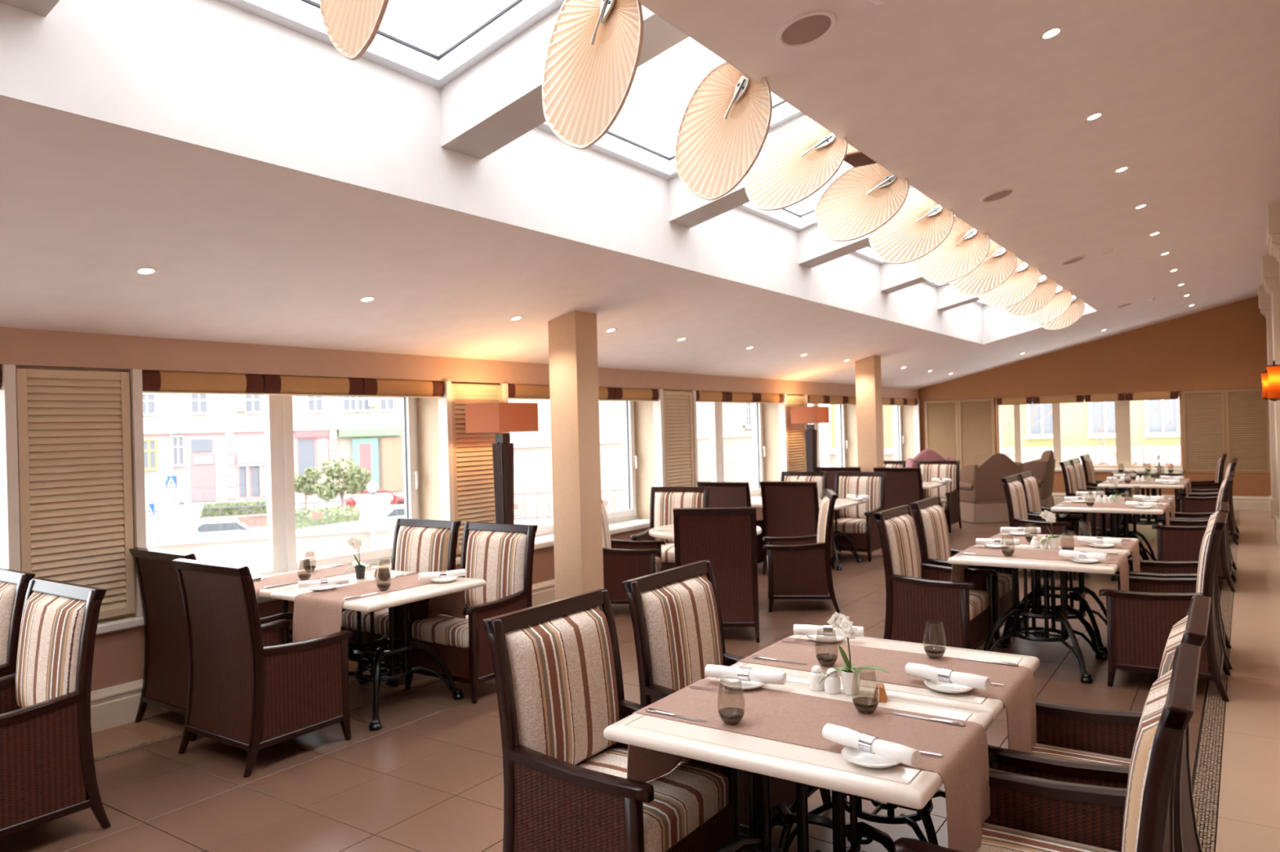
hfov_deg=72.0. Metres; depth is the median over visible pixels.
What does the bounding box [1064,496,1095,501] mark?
rolled napkin
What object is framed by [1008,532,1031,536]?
bread plate
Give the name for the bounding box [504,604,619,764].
cushion
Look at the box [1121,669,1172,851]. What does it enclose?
cushion
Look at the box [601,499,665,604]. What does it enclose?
armchair
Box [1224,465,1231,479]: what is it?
cushion
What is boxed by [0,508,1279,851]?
floor
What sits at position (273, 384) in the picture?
blind
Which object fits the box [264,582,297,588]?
table knife
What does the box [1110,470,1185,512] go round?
table
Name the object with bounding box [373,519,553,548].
parapet
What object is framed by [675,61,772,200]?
ceiling lamp
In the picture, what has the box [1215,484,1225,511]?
cushion
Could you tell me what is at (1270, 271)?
trim
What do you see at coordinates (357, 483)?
tree
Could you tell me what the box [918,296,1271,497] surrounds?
wall
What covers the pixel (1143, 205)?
recessed light
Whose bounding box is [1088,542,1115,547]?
bread plate
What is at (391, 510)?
parked car
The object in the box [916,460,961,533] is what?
armchair
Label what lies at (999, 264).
ceiling lamp
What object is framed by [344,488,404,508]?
parked car
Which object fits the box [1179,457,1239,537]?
armchair
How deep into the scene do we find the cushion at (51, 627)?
3.92 m
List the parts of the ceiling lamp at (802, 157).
arm rod, clamp plate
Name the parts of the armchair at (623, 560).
rail, panel, arm, panel, arm, leg, leg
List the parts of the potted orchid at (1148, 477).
pot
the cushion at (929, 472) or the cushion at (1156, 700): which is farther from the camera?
the cushion at (929, 472)
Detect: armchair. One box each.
[0,568,35,677]
[0,577,111,838]
[128,546,293,741]
[171,558,352,777]
[341,518,461,687]
[400,521,537,703]
[482,588,741,851]
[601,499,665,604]
[622,560,831,835]
[630,486,709,571]
[672,506,759,643]
[697,481,763,563]
[760,481,835,574]
[761,471,827,512]
[762,489,839,612]
[816,466,861,492]
[833,471,885,562]
[872,505,996,652]
[873,467,931,536]
[883,460,906,467]
[893,642,1200,851]
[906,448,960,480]
[910,496,1012,646]
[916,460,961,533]
[960,453,1022,523]
[987,595,1211,851]
[1000,474,1080,581]
[1017,471,1091,536]
[1058,460,1119,530]
[1068,457,1125,525]
[1079,453,1128,497]
[1098,511,1231,702]
[1115,501,1232,669]
[1151,475,1236,592]
[1158,471,1237,578]
[1176,460,1239,545]
[1178,453,1227,496]
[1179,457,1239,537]
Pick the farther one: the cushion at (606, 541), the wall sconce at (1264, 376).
the wall sconce at (1264, 376)
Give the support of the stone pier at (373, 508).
on the parapet
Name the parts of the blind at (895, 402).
tan panel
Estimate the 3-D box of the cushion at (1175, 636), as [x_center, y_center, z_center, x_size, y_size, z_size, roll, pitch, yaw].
[1.752,0.932,2.892,0.122,0.552,0.562,-2,0,34]
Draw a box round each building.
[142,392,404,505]
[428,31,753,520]
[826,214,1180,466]
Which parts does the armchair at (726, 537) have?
leg, rail, panel, rail, leg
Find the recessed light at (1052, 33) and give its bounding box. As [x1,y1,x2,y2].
[1038,26,1063,40]
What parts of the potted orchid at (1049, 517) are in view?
flower, flower, pot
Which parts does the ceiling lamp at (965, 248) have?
arm rod, clamp plate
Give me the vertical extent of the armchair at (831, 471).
1.054 m
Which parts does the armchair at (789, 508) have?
leg, rail, panel, leg, panel, leg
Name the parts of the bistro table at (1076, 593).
leg, leg, rod, rod, rod, rod, rod, rod, rod, rod, leg, leg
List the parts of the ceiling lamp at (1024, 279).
clamp plate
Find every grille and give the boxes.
[782,14,831,44]
[982,190,1012,201]
[1062,257,1083,264]
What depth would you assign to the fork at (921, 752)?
2.48 m
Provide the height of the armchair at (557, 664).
1.054 m
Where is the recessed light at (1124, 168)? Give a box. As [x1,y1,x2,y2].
[1113,165,1129,173]
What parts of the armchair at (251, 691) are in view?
leg, rail, panel, rail, leg, panel, arm, leg, rail, panel, arm, leg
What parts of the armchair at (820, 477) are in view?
leg, rail, leg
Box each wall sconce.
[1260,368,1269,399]
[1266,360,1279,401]
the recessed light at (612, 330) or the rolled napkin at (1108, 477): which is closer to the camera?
the recessed light at (612, 330)
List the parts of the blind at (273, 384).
tan panel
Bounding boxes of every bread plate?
[251,574,262,580]
[307,585,337,591]
[430,577,457,582]
[719,678,764,689]
[806,635,846,643]
[841,746,900,768]
[851,497,865,500]
[924,679,973,693]
[983,544,1008,548]
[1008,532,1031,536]
[1070,557,1100,563]
[1071,500,1087,502]
[1081,495,1097,497]
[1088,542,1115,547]
[1133,506,1151,508]
[1140,499,1158,502]
[1161,482,1175,484]
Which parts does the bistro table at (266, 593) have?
rod, rod, leg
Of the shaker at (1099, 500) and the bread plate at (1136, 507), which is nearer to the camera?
the bread plate at (1136, 507)
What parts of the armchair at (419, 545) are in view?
rail, leg, leg, panel, rail, leg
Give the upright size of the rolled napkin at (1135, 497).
0.049 m
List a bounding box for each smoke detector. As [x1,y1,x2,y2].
[869,0,888,4]
[1147,297,1155,302]
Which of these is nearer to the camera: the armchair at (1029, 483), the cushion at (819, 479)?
the armchair at (1029, 483)
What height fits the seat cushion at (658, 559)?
0.138 m
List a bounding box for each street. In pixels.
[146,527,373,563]
[150,457,829,541]
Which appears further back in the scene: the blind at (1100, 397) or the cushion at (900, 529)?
the blind at (1100, 397)
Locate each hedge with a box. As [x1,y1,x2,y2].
[198,499,266,519]
[295,505,360,528]
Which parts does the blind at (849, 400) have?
tan panel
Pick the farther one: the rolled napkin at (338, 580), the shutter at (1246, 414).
the shutter at (1246, 414)
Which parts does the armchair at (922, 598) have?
leg, rail, leg, panel, arm, panel, arm, leg, rail, leg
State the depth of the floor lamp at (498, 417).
7.49 m
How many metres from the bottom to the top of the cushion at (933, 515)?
0.552 m
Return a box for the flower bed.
[1093,462,1180,465]
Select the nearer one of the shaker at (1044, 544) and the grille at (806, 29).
the grille at (806, 29)
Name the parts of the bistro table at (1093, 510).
leg, rod, rod, rod, rod, rod, rod, rod, rod, leg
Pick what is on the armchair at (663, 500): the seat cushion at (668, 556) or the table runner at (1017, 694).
the seat cushion at (668, 556)
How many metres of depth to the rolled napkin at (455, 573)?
5.58 m
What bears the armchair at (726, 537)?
on the floor
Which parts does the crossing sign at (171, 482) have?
plate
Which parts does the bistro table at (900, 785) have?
leg, rod, rod, leg, rod, rod, rod, rod, rod, leg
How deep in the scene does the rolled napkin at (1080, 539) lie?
6.32 m
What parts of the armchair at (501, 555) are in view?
leg, arm, panel, rail, leg, leg, rail, arm, rail, panel, leg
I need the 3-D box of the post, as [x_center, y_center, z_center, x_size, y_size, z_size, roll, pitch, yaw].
[-23.228,4.085,42.200,1.020,3.255,0.200,-1,0,-23]
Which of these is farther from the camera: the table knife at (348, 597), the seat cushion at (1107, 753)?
the table knife at (348, 597)
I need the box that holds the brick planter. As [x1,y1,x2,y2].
[201,513,267,527]
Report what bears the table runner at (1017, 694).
on the bistro table at (995, 707)
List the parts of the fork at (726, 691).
handle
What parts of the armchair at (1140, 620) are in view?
leg, leg, arm, arm, panel, panel, rail, leg, panel, rail, rail, leg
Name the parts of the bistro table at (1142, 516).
rod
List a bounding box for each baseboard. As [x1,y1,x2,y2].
[90,579,555,733]
[1051,493,1269,511]
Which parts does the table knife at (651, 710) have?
handle, blade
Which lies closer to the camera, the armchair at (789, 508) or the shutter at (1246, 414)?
the armchair at (789, 508)
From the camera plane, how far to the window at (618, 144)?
5.80 m
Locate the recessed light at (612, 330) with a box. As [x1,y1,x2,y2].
[604,328,617,332]
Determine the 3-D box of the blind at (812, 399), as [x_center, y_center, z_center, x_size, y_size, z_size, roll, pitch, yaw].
[2.778,-0.420,14.002,0.079,0.139,0.808,-2,0,35]
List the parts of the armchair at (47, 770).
arm, panel, leg, arm, panel, rail, rail, leg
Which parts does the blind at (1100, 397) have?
tan panel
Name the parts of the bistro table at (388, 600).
leg, rod, rod, rod, leg, leg, rod, rod, rod, rod, leg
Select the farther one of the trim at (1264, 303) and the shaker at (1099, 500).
the trim at (1264, 303)
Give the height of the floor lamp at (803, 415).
1.935 m
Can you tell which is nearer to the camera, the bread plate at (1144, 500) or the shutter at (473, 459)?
the shutter at (473, 459)
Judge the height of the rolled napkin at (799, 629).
0.049 m
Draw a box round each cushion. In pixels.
[0,581,17,665]
[15,591,86,707]
[341,608,388,635]
[395,525,450,573]
[411,614,469,648]
[464,529,527,607]
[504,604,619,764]
[575,747,728,851]
[601,502,611,548]
[640,573,723,690]
[653,492,704,543]
[655,556,661,573]
[661,542,675,563]
[783,475,823,497]
[817,496,830,542]
[833,518,866,533]
[838,475,881,519]
[883,463,902,467]
[884,512,921,578]
[920,464,956,498]
[920,503,951,560]
[940,498,946,510]
[968,589,989,620]
[974,822,1119,851]
[998,572,1012,599]
[1008,480,1027,519]
[1023,475,1041,512]
[1031,743,1131,766]
[1065,464,1078,493]
[1067,529,1075,535]
[1073,462,1086,489]
[1079,522,1087,533]
[1084,457,1096,483]
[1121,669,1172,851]
[1157,615,1188,679]
[1195,524,1213,592]
[1206,511,1217,528]
[1215,457,1221,482]
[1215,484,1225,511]
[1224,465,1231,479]
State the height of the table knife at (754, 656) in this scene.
0.008 m
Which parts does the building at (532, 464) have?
pane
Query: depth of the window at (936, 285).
11.60 m
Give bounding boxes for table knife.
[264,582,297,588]
[316,564,344,569]
[343,592,377,599]
[391,572,418,577]
[645,708,707,722]
[752,655,807,664]
[890,712,964,726]
[955,657,1018,666]
[961,552,995,555]
[1100,552,1118,555]
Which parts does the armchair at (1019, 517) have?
leg, rail, panel, arm, panel, arm, leg, leg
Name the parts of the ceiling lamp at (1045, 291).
clamp plate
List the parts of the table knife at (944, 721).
blade, handle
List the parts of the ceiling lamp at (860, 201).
arm rod, clamp plate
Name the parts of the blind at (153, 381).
tan panel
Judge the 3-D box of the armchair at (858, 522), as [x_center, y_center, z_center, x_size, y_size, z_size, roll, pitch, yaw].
[2.674,1.119,11.055,0.656,1.054,0.676,-2,0,35]
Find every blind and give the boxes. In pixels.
[0,364,2,390]
[142,369,263,395]
[260,374,363,396]
[360,378,444,397]
[507,383,550,399]
[598,386,615,400]
[613,387,658,401]
[696,391,727,402]
[726,391,756,403]
[755,393,783,403]
[807,395,826,404]
[826,395,845,404]
[844,396,856,404]
[881,397,892,405]
[892,398,905,405]
[904,398,917,405]
[996,397,1032,405]
[1032,395,1084,404]
[1084,393,1124,402]
[1124,391,1178,401]
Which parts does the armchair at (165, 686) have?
leg, rail, panel, rail, leg, arm, leg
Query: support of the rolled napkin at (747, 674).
on the bread plate at (735, 684)
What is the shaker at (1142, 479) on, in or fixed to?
on the bistro table at (1137, 486)
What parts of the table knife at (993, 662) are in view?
blade, handle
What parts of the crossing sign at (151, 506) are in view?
plate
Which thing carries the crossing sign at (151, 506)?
on the street at (824, 462)
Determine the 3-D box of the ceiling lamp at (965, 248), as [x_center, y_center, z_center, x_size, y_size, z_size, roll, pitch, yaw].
[2.599,-1.485,7.390,0.657,0.599,0.276,-2,0,38]
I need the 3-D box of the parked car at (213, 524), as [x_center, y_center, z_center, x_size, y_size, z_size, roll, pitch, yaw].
[-18.720,4.886,39.784,4.243,1.395,1.700,-1,0,-29]
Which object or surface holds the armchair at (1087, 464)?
on the floor
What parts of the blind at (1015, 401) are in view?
tan panel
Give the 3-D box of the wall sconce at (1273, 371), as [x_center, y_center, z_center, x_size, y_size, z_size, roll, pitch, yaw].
[6.342,-0.449,8.740,0.193,0.408,0.126,-2,0,35]
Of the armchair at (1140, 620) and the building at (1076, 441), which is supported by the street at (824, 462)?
the building at (1076, 441)
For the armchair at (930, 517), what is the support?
on the floor
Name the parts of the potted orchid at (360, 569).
flower, flower, pot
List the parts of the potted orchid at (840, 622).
flower, flower, flower, flower, flower, flower, stem, pot, flower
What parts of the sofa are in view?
rolled arm, arm panel, seat frame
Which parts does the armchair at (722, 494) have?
rail, panel, leg, panel, arm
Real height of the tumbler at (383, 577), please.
0.140 m
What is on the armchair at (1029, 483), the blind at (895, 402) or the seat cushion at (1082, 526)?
the seat cushion at (1082, 526)
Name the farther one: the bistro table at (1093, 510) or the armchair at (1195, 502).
the armchair at (1195, 502)
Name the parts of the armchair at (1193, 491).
arm, arm, leg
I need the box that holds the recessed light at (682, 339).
[676,337,687,341]
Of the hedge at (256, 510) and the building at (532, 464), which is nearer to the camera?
the building at (532, 464)
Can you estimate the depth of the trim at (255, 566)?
20.64 m
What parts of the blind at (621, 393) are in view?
tan panel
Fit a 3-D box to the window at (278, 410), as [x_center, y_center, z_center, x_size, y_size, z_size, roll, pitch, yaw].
[-2.528,0.397,6.580,0.470,1.518,2.615,-2,0,35]
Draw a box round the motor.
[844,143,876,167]
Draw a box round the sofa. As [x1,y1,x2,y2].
[1022,449,1055,507]
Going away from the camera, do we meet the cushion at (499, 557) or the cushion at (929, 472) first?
the cushion at (499, 557)
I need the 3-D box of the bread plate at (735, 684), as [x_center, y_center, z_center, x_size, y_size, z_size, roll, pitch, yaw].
[0.374,0.933,3.192,0.171,0.018,0.171,-2,0,35]
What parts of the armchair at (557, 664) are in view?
leg, rail, panel, arm, leg, arm, leg, panel, leg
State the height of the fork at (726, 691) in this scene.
0.008 m
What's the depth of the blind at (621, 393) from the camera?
9.87 m
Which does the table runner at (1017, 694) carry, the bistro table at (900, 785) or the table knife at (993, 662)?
the table knife at (993, 662)
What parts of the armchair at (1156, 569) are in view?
leg, arm, arm, panel, panel, rail, leg, leg, rail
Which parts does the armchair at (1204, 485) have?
panel, arm, arm, leg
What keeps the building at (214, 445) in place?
on the street at (824, 462)
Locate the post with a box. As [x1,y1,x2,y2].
[144,476,167,541]
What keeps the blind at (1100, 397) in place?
attached to the window at (1122, 409)
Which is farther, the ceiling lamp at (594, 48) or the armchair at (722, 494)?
the armchair at (722, 494)
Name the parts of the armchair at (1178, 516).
arm, arm, panel, panel, rail, leg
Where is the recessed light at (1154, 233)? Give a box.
[1148,231,1160,235]
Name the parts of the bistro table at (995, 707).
leg, rod, rod, leg, leg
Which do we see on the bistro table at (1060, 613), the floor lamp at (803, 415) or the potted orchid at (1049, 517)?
the potted orchid at (1049, 517)
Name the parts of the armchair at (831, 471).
rail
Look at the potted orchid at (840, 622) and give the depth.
3.08 m
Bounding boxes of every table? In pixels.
[257,564,388,683]
[271,569,485,730]
[603,676,993,851]
[648,524,761,539]
[728,634,1039,851]
[751,496,763,518]
[818,497,866,570]
[922,481,947,498]
[947,544,1128,683]
[997,532,1139,655]
[1050,501,1168,580]
[1065,496,1173,560]
[1097,480,1186,534]
[1106,478,1190,531]
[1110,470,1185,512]
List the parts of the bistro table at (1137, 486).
leg, rod, rod, rod, rod, rod, rod, leg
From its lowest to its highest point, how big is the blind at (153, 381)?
0.139 m
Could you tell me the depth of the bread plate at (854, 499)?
10.58 m
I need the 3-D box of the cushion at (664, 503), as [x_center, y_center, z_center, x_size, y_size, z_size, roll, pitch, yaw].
[0.407,0.978,9.342,0.562,0.552,0.122,-2,0,22]
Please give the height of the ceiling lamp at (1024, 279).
0.608 m
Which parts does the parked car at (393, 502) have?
glass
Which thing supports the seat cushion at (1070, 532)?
on the armchair at (1019, 517)
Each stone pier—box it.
[158,502,203,543]
[353,493,392,529]
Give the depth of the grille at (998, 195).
6.30 m
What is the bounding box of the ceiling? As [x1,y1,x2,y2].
[0,0,1279,389]
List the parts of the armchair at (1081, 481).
rail, leg, arm, arm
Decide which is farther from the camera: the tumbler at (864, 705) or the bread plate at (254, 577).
the bread plate at (254, 577)
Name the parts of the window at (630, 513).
fixed frame, casing, sash, handle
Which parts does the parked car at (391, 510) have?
glass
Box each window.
[0,364,20,571]
[126,368,454,617]
[218,0,564,88]
[497,383,665,536]
[537,96,802,179]
[688,390,788,497]
[737,184,910,231]
[801,395,847,466]
[851,245,884,264]
[882,399,920,460]
[924,280,948,287]
[973,300,985,305]
[996,391,1182,468]
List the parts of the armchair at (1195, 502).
leg, arm, arm, panel, leg, leg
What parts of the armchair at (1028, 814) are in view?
arm, panel, arm, leg, panel, rail, leg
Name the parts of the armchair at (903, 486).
rail, panel, leg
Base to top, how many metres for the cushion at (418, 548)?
0.552 m
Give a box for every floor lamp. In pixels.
[465,402,538,524]
[791,406,829,471]
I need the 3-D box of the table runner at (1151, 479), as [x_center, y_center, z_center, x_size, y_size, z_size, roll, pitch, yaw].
[7.339,0.912,12.721,1.093,0.281,0.450,-2,0,35]
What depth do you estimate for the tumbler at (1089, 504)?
9.16 m
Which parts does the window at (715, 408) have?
fixed frame, sash, handle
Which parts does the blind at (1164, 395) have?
tan panel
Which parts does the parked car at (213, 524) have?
glass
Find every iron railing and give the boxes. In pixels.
[145,510,159,542]
[205,500,352,538]
[395,489,624,521]
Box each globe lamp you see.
[174,490,187,505]
[367,481,377,495]
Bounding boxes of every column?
[547,310,604,599]
[854,355,884,471]
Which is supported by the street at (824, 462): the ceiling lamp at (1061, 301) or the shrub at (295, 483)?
the shrub at (295, 483)
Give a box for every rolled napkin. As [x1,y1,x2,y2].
[297,576,349,588]
[352,560,372,572]
[417,568,466,580]
[704,664,786,684]
[793,624,863,637]
[822,723,920,766]
[846,494,869,498]
[904,662,991,690]
[932,478,951,481]
[975,537,1019,545]
[1000,527,1040,533]
[1058,550,1108,560]
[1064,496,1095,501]
[1075,491,1104,495]
[1077,536,1123,545]
[1106,476,1130,479]
[1113,473,1136,476]
[1124,501,1158,506]
[1125,470,1146,472]
[1133,495,1164,500]
[1155,479,1180,483]
[1159,475,1183,479]
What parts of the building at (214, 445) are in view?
pane, pane, pane, pane, street door, shop door frame, pane, shop door frame, cornice, pane, pane, pane, teal doorway, pane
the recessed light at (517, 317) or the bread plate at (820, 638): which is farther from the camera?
the recessed light at (517, 317)
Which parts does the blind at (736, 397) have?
tan panel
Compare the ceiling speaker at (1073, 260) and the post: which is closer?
the ceiling speaker at (1073, 260)
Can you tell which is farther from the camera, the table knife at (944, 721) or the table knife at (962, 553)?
the table knife at (962, 553)
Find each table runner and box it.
[253,564,377,598]
[292,572,466,642]
[626,679,990,851]
[737,637,1036,753]
[951,546,1129,591]
[988,534,1140,572]
[1052,502,1169,525]
[1062,497,1174,517]
[1097,481,1188,497]
[1104,478,1191,492]
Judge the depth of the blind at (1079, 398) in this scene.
16.81 m
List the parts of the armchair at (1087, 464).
rail, leg, arm, panel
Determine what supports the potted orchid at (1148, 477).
on the bistro table at (1137, 486)
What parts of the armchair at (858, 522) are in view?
panel, leg, rail, rail, leg, arm, rail, panel, leg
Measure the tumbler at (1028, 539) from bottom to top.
0.140 m
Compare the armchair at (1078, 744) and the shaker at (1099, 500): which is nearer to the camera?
the armchair at (1078, 744)
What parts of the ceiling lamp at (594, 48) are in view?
arm rod, clamp plate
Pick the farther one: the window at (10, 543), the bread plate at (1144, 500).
the bread plate at (1144, 500)
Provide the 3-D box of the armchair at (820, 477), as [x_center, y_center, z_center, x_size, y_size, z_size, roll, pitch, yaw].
[2.026,1.137,11.453,0.656,1.054,0.676,-2,0,35]
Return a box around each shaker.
[808,665,824,691]
[823,667,840,694]
[1031,536,1039,548]
[1040,537,1048,549]
[1095,494,1102,502]
[1102,494,1107,502]
[1108,495,1114,503]
[1135,475,1140,481]
[1140,475,1145,481]
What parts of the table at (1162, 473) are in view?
leg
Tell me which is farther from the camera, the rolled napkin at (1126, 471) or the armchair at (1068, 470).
the rolled napkin at (1126, 471)
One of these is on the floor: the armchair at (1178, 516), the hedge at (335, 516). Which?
the armchair at (1178, 516)
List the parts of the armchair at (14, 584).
panel, arm, rail, leg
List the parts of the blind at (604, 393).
tan panel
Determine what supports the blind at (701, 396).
attached to the window at (715, 408)
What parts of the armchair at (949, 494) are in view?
rail, leg, arm, panel, rail, leg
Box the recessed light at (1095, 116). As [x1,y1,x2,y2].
[1084,111,1104,121]
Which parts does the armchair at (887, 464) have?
rail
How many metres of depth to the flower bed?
19.99 m
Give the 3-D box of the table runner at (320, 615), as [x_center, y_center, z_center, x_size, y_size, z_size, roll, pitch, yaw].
[-1.607,1.138,5.518,0.450,0.281,1.009,-2,0,35]
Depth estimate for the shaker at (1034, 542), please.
6.36 m
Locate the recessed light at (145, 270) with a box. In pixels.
[133,266,157,275]
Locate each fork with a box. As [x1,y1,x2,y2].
[311,588,338,595]
[688,685,740,693]
[782,640,826,645]
[919,751,942,756]
[991,682,1004,685]
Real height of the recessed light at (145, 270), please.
0.048 m
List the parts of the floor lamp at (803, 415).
lamp shade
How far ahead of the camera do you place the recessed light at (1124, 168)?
6.32 m
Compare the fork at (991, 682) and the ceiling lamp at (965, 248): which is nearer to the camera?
the fork at (991, 682)
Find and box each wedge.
[373,568,383,577]
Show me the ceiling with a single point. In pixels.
(273, 180)
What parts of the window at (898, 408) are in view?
sash, casing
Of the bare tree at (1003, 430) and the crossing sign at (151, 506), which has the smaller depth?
the bare tree at (1003, 430)
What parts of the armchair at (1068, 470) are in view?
rail, leg, panel, arm, rail, arm, leg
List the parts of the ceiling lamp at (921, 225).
arm rod, clamp plate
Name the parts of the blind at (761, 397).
tan panel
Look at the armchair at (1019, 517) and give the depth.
9.42 m
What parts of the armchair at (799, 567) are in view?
leg, leg, arm, panel, arm, panel, rail, rail, leg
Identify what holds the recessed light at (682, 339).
in the ceiling
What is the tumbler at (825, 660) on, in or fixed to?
on the table runner at (1017, 694)
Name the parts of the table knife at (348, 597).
handle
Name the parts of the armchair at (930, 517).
leg, rail, leg, arm, arm, panel, leg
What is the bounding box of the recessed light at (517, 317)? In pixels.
[509,315,523,320]
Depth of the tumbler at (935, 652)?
3.48 m
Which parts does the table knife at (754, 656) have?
handle, blade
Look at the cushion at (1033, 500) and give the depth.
10.16 m
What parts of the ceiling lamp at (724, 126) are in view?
arm rod, clamp plate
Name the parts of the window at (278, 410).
fixed frame, sash, handle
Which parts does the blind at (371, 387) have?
tan panel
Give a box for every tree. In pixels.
[314,457,373,509]
[999,403,1067,457]
[1060,400,1179,464]
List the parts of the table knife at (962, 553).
handle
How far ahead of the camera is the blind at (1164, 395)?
15.93 m
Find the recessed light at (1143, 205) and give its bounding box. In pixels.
[1133,204,1147,209]
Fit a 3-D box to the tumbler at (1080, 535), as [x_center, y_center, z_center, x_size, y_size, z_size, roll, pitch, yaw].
[3.404,0.796,6.735,0.089,0.140,0.089,-2,0,35]
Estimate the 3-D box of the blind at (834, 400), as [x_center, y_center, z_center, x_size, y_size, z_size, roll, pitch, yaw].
[3.243,-0.431,14.678,0.079,0.139,0.808,-2,0,35]
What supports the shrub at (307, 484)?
on the street at (824, 462)
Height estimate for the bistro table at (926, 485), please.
0.750 m
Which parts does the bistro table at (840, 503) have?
rod, leg, leg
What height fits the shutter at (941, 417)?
1.450 m
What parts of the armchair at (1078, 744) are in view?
leg, arm, panel, panel, arm, leg, panel, leg, rail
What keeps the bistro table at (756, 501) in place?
on the floor
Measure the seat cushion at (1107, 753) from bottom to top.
0.138 m
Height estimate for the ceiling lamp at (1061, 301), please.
0.608 m
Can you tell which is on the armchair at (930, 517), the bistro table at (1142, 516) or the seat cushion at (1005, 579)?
the seat cushion at (1005, 579)
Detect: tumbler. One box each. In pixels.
[297,573,311,581]
[302,558,316,572]
[376,567,391,591]
[377,561,391,581]
[716,682,745,725]
[814,636,838,666]
[851,669,879,714]
[922,632,946,659]
[1000,544,1014,556]
[1024,528,1037,542]
[1060,542,1075,551]
[1079,529,1091,536]
[1084,498,1094,506]
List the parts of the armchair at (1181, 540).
leg, arm, arm, panel, panel, rail, leg, panel, rail, leg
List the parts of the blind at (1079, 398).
tan panel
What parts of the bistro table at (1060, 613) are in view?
leg, leg, rod, rod, rod, rod, rod, rod, rod, rod, leg, leg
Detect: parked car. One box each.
[196,517,267,537]
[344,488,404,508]
[359,504,404,519]
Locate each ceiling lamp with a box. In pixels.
[320,0,389,60]
[542,0,643,149]
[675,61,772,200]
[744,116,847,210]
[814,163,908,241]
[868,190,954,264]
[911,216,990,283]
[948,239,1017,294]
[976,257,1039,308]
[1001,272,1056,315]
[1019,284,1071,324]
[1038,293,1084,330]
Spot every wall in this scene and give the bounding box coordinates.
[0,327,918,691]
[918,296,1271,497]
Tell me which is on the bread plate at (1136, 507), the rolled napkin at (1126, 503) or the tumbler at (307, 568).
the rolled napkin at (1126, 503)
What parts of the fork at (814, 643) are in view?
handle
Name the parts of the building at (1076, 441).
pane, pane, pane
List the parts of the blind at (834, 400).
tan panel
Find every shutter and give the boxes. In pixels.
[15,368,135,619]
[451,383,502,554]
[662,391,694,486]
[786,395,806,471]
[924,400,959,461]
[958,398,995,471]
[1181,389,1226,472]
[1224,387,1270,473]
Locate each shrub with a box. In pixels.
[265,468,297,492]
[294,466,322,508]
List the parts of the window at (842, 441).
casing, sash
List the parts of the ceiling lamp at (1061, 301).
clamp plate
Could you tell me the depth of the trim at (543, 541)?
7.42 m
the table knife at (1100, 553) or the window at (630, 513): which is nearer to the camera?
the table knife at (1100, 553)
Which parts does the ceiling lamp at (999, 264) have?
arm rod, clamp plate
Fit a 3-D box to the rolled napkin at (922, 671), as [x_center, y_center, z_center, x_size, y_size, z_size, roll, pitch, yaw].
[1.079,0.879,3.098,0.296,0.049,0.056,-2,0,45]
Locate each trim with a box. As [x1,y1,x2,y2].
[95,518,649,635]
[225,515,404,573]
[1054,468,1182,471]
[1257,284,1277,518]
[1261,253,1279,544]
[1266,202,1279,269]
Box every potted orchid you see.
[342,536,379,578]
[818,611,888,695]
[1039,510,1072,549]
[1108,477,1128,503]
[1142,462,1155,481]
[1154,454,1164,471]
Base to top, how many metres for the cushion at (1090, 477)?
0.552 m
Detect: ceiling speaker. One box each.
[775,9,836,48]
[979,187,1016,204]
[1059,256,1086,266]
[1115,302,1133,308]
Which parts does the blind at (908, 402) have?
tan panel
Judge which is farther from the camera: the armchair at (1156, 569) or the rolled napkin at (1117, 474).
the rolled napkin at (1117, 474)
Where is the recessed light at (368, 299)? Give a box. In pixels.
[358,296,376,302]
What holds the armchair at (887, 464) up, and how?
on the floor
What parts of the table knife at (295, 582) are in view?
handle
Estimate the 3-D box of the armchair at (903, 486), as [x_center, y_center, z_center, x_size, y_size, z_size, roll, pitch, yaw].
[3.722,1.094,12.365,0.656,1.054,0.676,-2,0,35]
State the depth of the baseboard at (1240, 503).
15.16 m
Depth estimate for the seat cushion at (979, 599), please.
6.14 m
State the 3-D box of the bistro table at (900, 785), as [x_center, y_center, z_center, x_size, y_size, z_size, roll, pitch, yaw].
[0.522,1.315,2.823,1.015,0.750,0.761,-2,0,35]
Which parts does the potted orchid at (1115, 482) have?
flower, pot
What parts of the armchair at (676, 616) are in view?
leg, arm, rail, panel, leg, arm, rail, leg, rail, leg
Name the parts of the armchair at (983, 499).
rolled arm, arm panel, seat frame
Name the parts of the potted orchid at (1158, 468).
pot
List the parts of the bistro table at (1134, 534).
rod, rod, rod, rod, leg, leg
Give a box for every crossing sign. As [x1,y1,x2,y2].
[147,500,155,541]
[165,475,177,504]
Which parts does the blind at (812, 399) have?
tan panel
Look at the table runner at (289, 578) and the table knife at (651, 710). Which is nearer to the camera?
the table knife at (651, 710)
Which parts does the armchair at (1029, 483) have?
leg, rail, arm, panel, arm, leg, leg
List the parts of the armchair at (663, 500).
arm, panel, leg, rail, leg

